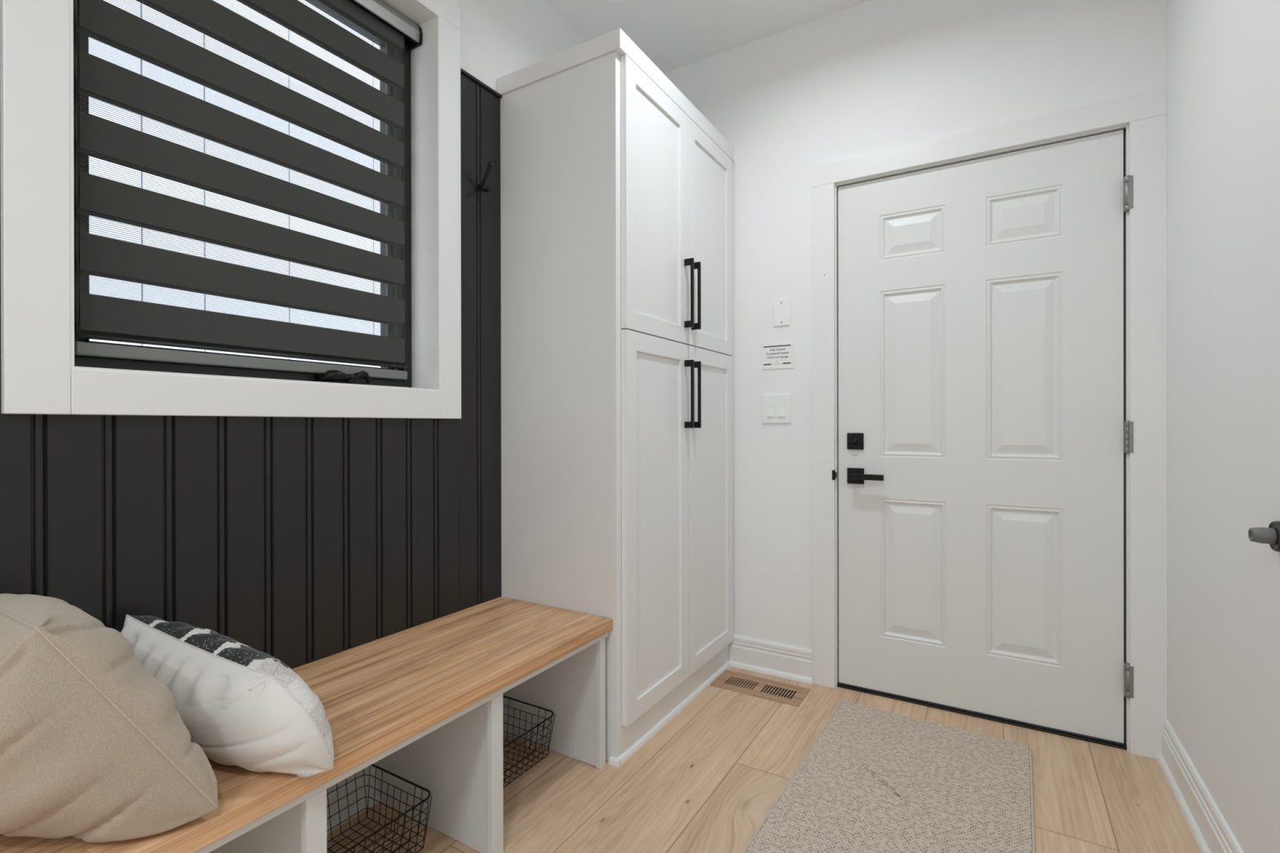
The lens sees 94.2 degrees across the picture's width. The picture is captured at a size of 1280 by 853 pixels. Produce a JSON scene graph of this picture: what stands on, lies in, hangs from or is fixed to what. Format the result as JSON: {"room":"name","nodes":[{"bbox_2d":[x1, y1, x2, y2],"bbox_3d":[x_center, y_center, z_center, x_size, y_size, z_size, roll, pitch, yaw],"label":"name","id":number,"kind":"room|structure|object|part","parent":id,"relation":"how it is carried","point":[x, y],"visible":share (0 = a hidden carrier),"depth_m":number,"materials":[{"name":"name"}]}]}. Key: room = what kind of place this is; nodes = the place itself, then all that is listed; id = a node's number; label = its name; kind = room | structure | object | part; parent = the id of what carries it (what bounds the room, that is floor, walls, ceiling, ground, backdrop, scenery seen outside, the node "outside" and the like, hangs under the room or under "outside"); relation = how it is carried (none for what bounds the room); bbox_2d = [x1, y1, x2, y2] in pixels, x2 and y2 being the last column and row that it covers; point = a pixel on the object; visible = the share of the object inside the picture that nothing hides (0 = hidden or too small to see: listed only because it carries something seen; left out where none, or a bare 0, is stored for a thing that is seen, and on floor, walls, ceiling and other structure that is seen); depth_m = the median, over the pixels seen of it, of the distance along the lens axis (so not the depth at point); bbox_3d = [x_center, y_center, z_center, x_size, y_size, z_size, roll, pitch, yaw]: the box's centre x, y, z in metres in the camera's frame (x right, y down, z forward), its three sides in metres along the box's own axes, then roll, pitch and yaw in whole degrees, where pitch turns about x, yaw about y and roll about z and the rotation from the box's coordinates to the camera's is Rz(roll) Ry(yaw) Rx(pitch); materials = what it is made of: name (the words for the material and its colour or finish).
{"room":"mudroom","nodes":[
{"label":"mudroom","id":0,"kind":"room"},
{"bbox_2d":[291,0,587,669],"bbox_3d":[-1.245,-0.303,1.075,0.188,2.735,4.400,0,0,31],"label":"wall","id":1,"kind":"structure","parent":0,"point":[499,38],"depth_m":2.16,"materials":[{"name":"paint"}]},
{"bbox_2d":[0,0,461,418],"bbox_3d":[-0.944,-0.699,1.548,0.218,1.352,1.041,0,0,31],"label":"window","id":2,"kind":"structure","parent":1,"relation":"in","point":[42,374],"depth_m":1.27,"materials":[{"name":"paint"}]},
{"bbox_3d":[-1.109,-0.654,1.091,0.030,1.264,0.088,0,0,31],"label":"casing","id":3,"kind":"part","parent":2,"relation":"part of","materials":[{"name":"paint"}]},
{"bbox_3d":[-0.999,-0.698,1.583,0.068,1.107,0.797,0,0,31],"label":"sash","id":4,"kind":"part","parent":2,"relation":"part of","materials":[{"name":"black"}]},
{"bbox_3d":[-0.998,-0.698,1.582,0.087,1.167,0.857,0,0,31],"label":"frame","id":5,"kind":"part","parent":2,"relation":"part of","materials":[{"name":"black"}]},
{"bbox_2d":[74,0,422,379],"bbox_3d":[-0.934,-0.713,1.543,0.054,1.135,0.852,0,0,31],"label":"roller blind","id":6,"kind":"object","parent":2,"relation":"attached to","point":[100,317],"visible":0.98,"depth_m":1.47,"materials":[{"name":"black fabric"}]},
{"bbox_3d":[-0.942,-0.159,1.540,0.021,0.026,0.782,0,0,31],"label":"rail","id":7,"kind":"part","parent":6,"relation":"part of","materials":[{"name":"grey metal"}]},
{"bbox_3d":[-0.937,-0.185,1.543,0.010,0.010,0.784,0,0,31],"label":"weight rod","id":8,"kind":"part","parent":6,"relation":"part of","materials":[{"name":"grey metal"}]},
{"bbox_3d":[-0.862,-0.067,1.501,0.030,0.087,0.867,0,0,31],"label":"casing","id":9,"kind":"part","parent":2,"relation":"part of","materials":[{"name":"paint"}]},
{"bbox_3d":[-0.841,-0.138,1.696,0.068,0.044,0.140,0,0,31],"label":"crank handle","id":10,"kind":"part","parent":2,"relation":"part of","materials":[{"name":"black metal"}]},
{"bbox_3d":[-0.865,-1.331,1.498,0.030,0.088,1.041,0,0,31],"label":"casing","id":11,"kind":"part","parent":2,"relation":"part of","materials":[{"name":"paint"}]},
{"bbox_3d":[-0.617,-0.656,1.908,0.030,1.264,0.085,0,0,31],"label":"casing","id":12,"kind":"part","parent":2,"relation":"part of","materials":[{"name":"paint"}]},
{"bbox_2d":[0,67,502,668],"bbox_3d":[-1.083,-0.282,1.141,0.021,1.780,2.279,0,0,31],"label":"panelling","id":13,"kind":"structure","parent":1,"relation":"attached to","point":[296,541],"depth_m":1.47,"materials":[{"name":"black paint"}]},
{"bbox_3d":[-1.085,-1.167,1.140,0.021,0.010,2.279,0,0,31],"label":"cap moulding","id":14,"kind":"part","parent":13,"relation":"part of","materials":[{"name":"black paint"}]},
{"bbox_2d":[326,761,380,834],"bbox_3d":[-1.107,0.998,1.095,0.027,0.132,2.370,0,0,31],"label":"baseboard","id":15,"kind":"structure","parent":1,"relation":"attached to","point":[332,797],"depth_m":1.62,"materials":[{"name":"paint"}]},
{"bbox_2d":[475,161,493,192],"bbox_3d":[-0.525,-0.837,2.010,0.072,0.097,0.019,0,0,31],"label":"coat hook","id":16,"kind":"object","parent":1,"relation":"attached to","point":[479,187],"visible":1,"depth_m":2.00,"materials":[{"name":"black metal"}]},
{"bbox_2d":[544,0,871,73],"bbox_3d":[-0.336,-1.721,0.548,2.292,0.100,4.640,0,0,31],"label":"ceiling","id":17,"kind":"structure","parent":0,"point":[673,34],"depth_m":2.45,"materials":[{"name":"paint"}]},
{"bbox_2d":[326,666,1200,852],"bbox_3d":[-0.330,1.114,0.552,2.292,0.100,4.640,0,0,31],"label":"floor","id":18,"kind":"structure","parent":0,"point":[707,780],"depth_m":1.74,"materials":[{"name":"brown wood"}]},
{"bbox_2d":[0,596,612,852],"bbox_3d":[-0.874,0.836,1.023,0.475,0.456,2.269,0,0,31],"label":"storage bench","id":19,"kind":"object","parent":18,"relation":"on","point":[424,702],"visible":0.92,"depth_m":1.49,"materials":[{"name":"brown wood"}]},
{"bbox_2d":[0,593,218,843],"bbox_3d":[-0.915,0.437,0.922,0.455,0.339,0.283,0,0,31],"label":"throw cushion","id":20,"kind":"object","parent":19,"relation":"on","point":[95,747],"visible":1,"depth_m":0.83,"materials":[{"name":"beige fabric"}]},
{"bbox_2d":[120,614,333,777],"bbox_3d":[-0.780,0.490,1.109,0.489,0.232,0.185,0,0,31],"label":"throw cushion","id":21,"kind":"object","parent":19,"relation":"on","point":[245,708],"visible":0.94,"depth_m":1.03,"materials":[{"name":"white fabric"}]},
{"bbox_2d":[326,764,431,852],"bbox_3d":[-0.719,0.991,1.425,0.283,0.140,0.333,0,0,31],"label":"wire basket","id":22,"kind":"object","parent":18,"relation":"on","point":[422,802],"visible":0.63,"depth_m":1.53,"materials":[{"name":"black metal"}]},
{"bbox_2d":[502,695,555,788],"bbox_3d":[-0.472,0.990,1.845,0.283,0.140,0.333,0,0,31],"label":"wire basket","id":23,"kind":"object","parent":18,"relation":"on","point":[537,726],"visible":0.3,"depth_m":1.89,"materials":[{"name":"black metal"}]},
{"bbox_2d":[496,27,733,768],"bbox_3d":[-0.031,-0.088,2.368,0.558,2.298,0.932,0,0,31],"label":"tall cabinet","id":24,"kind":"object","parent":18,"relation":"on","point":[616,189],"visible":0.99,"depth_m":2.03,"materials":[{"name":"paint"}]},
{"bbox_3d":[-0.047,-1.206,2.378,0.523,0.061,0.928,0,0,31],"label":"crown","id":25,"kind":"part","parent":24,"relation":"part of","materials":[{"name":"paint"}]},
{"bbox_3d":[0.061,-0.743,2.070,0.020,0.862,0.438,0,0,31],"label":"cabinet door","id":26,"kind":"part","parent":24,"relation":"part of","materials":[{"name":"paint"}]},
{"bbox_3d":[0.063,0.321,2.071,0.020,1.256,0.438,0,0,31],"label":"cabinet door","id":27,"kind":"part","parent":24,"relation":"part of","materials":[{"name":"paint"}]},
{"bbox_3d":[0.150,1.050,2.247,0.037,0.021,0.906,0,0,31],"label":"shoe moulding","id":28,"kind":"part","parent":24,"relation":"part of","materials":[{"name":"paint"}]},
{"bbox_3d":[0.183,-0.497,2.219,0.036,0.256,0.010,0,0,31],"label":"pull handle","id":29,"kind":"part","parent":24,"relation":"part of","materials":[{"name":"black metal"}]},
{"bbox_3d":[0.184,-0.120,2.220,0.036,0.254,0.010,0,0,31],"label":"pull handle","id":30,"kind":"part","parent":24,"relation":"part of","materials":[{"name":"black metal"}]},
{"bbox_3d":[0.214,-0.497,2.270,0.036,0.256,0.010,0,0,31],"label":"pull handle","id":31,"kind":"part","parent":24,"relation":"part of","materials":[{"name":"black metal"}]},
{"bbox_3d":[0.215,-0.120,2.271,0.036,0.254,0.010,0,0,31],"label":"pull handle","id":32,"kind":"part","parent":24,"relation":"part of","materials":[{"name":"black metal"}]},
{"bbox_3d":[0.288,-0.743,2.447,0.020,0.862,0.438,0,0,31],"label":"cabinet door","id":33,"kind":"part","parent":24,"relation":"part of","materials":[{"name":"paint"}]},
{"bbox_3d":[0.290,0.320,2.449,0.020,1.256,0.438,0,0,31],"label":"cabinet door","id":34,"kind":"part","parent":24,"relation":"part of","materials":[{"name":"paint"}]},
{"bbox_2d":[710,670,810,706],"bbox_3d":[0.486,1.058,2.415,0.364,0.004,0.172,0,0,31],"label":"floor vent","id":35,"kind":"object","parent":18,"relation":"in","point":[764,688],"visible":1,"depth_m":2.40,"materials":[{"name":"brown wood"}]},
{"bbox_2d":[720,674,799,700],"bbox_3d":[0.486,1.058,2.415,0.299,0.002,0.107,0,0,31],"label":"grille","id":36,"kind":"object","parent":35,"relation":"attached to","point":[739,682],"depth_m":2.41,"materials":[{"name":"brown wood"}]},
{"bbox_2d":[742,700,1035,852],"bbox_3d":[0.674,1.054,1.564,0.610,0.012,1.306,0,0,33],"label":"rug","id":37,"kind":"object","parent":18,"relation":"on","point":[871,780],"visible":1,"depth_m":1.70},
{"bbox_2d":[663,0,1165,649],"bbox_3d":[0.824,-0.308,2.474,2.292,2.735,0.130,0,0,31],"label":"wall","id":38,"kind":"structure","parent":0,"point":[873,76],"depth_m":2.47,"materials":[{"name":"paint"}]},
{"bbox_2d":[728,635,812,684],"bbox_3d":[0.554,0.993,2.548,0.368,0.132,0.027,0,0,31],"label":"baseboard","id":39,"kind":"structure","parent":38,"relation":"attached to","point":[769,658],"depth_m":2.54,"materials":[{"name":"paint"}]},
{"bbox_2d":[762,393,791,423],"bbox_3d":[0.581,-0.074,2.538,0.126,0.124,0.013,0,0,31],"label":"light switch","id":40,"kind":"object","parent":38,"relation":"attached to","point":[776,408],"visible":1,"depth_m":2.54,"materials":[{"name":"white plastic"}]},
{"bbox_2d":[761,342,794,369],"bbox_3d":[0.588,-0.299,2.538,0.142,0.108,0.004,0,0,31],"label":"card","id":41,"kind":"object","parent":38,"relation":"attached to","point":[774,356],"visible":1,"depth_m":2.54,"materials":[{"name":"grey paper"}]},
{"bbox_2d":[773,297,790,326],"bbox_3d":[0.601,-0.483,2.528,0.071,0.114,0.007,0,0,31],"label":"blank plate","id":42,"kind":"object","parent":38,"relation":"attached to","point":[781,307],"visible":1,"depth_m":2.52,"materials":[{"name":"white plastic"}]},
{"bbox_2d":[831,124,1133,751],"bbox_3d":[1.212,0.031,2.214,0.958,2.056,0.176,0,0,31],"label":"door","id":43,"kind":"structure","parent":38,"relation":"in","point":[984,431],"depth_m":2.15,"materials":[{"name":"paint"}]},
{"bbox_3d":[0.788,0.197,2.410,0.014,0.040,0.026,0,0,31],"label":"strike plate","id":44,"kind":"part","parent":43,"relation":"part of","materials":[{"name":"black metal"}]},
{"bbox_3d":[0.864,0.199,2.384,0.064,0.063,0.009,0,0,31],"label":"handle","id":45,"kind":"part","parent":43,"relation":"part of","materials":[{"name":"black metal"}]},
{"bbox_3d":[0.891,0.199,2.334,0.125,0.026,0.049,0,0,31],"label":"lever","id":46,"kind":"part","parent":43,"relation":"part of","materials":[{"name":"black metal"}]},
{"bbox_2d":[811,87,1167,759],"bbox_3d":[1.188,-0.004,2.169,1.114,2.126,0.019,0,0,31],"label":"trim","id":47,"kind":"structure","parent":38,"relation":"attached to","point":[1145,113],"depth_m":1.92,"materials":[{"name":"paint"}]},
{"bbox_2d":[1165,0,1279,852],"bbox_3d":[0.587,-0.305,-0.027,0.120,2.735,4.400,0,0,31],"label":"wall","id":48,"kind":"structure","parent":0,"point":[1223,56],"depth_m":1.40,"materials":[{"name":"paint"}]},
{"bbox_2d":[1156,720,1244,852],"bbox_3d":[0.522,0.997,0.005,0.027,0.132,4.382,0,0,31],"label":"baseboard","id":49,"kind":"structure","parent":48,"relation":"attached to","point":[1209,828],"depth_m":1.57,"materials":[{"name":"paint"}]},
{"bbox_2d":[1248,520,1279,551],"bbox_3d":[1.186,0.207,1.127,0.045,0.057,0.057,0,0,31],"label":"door handle","id":50,"kind":"object","parent":48,"relation":"attached to","point":[1270,535],"visible":1,"depth_m":1.12,"materials":[{"name":"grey metal"}]},
{"label":"outside","id":51,"kind":"structure","parent":0,"visible":0},
{"bbox_2d":[88,0,380,367],"bbox_3d":[-2.860,-1.235,3.153,0.120,5.800,11.500,0,0,31],"label":"window","id":52,"kind":"structure","parent":51,"point":[117,175],"depth_m":3.65,"materials":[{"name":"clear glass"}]}
]}

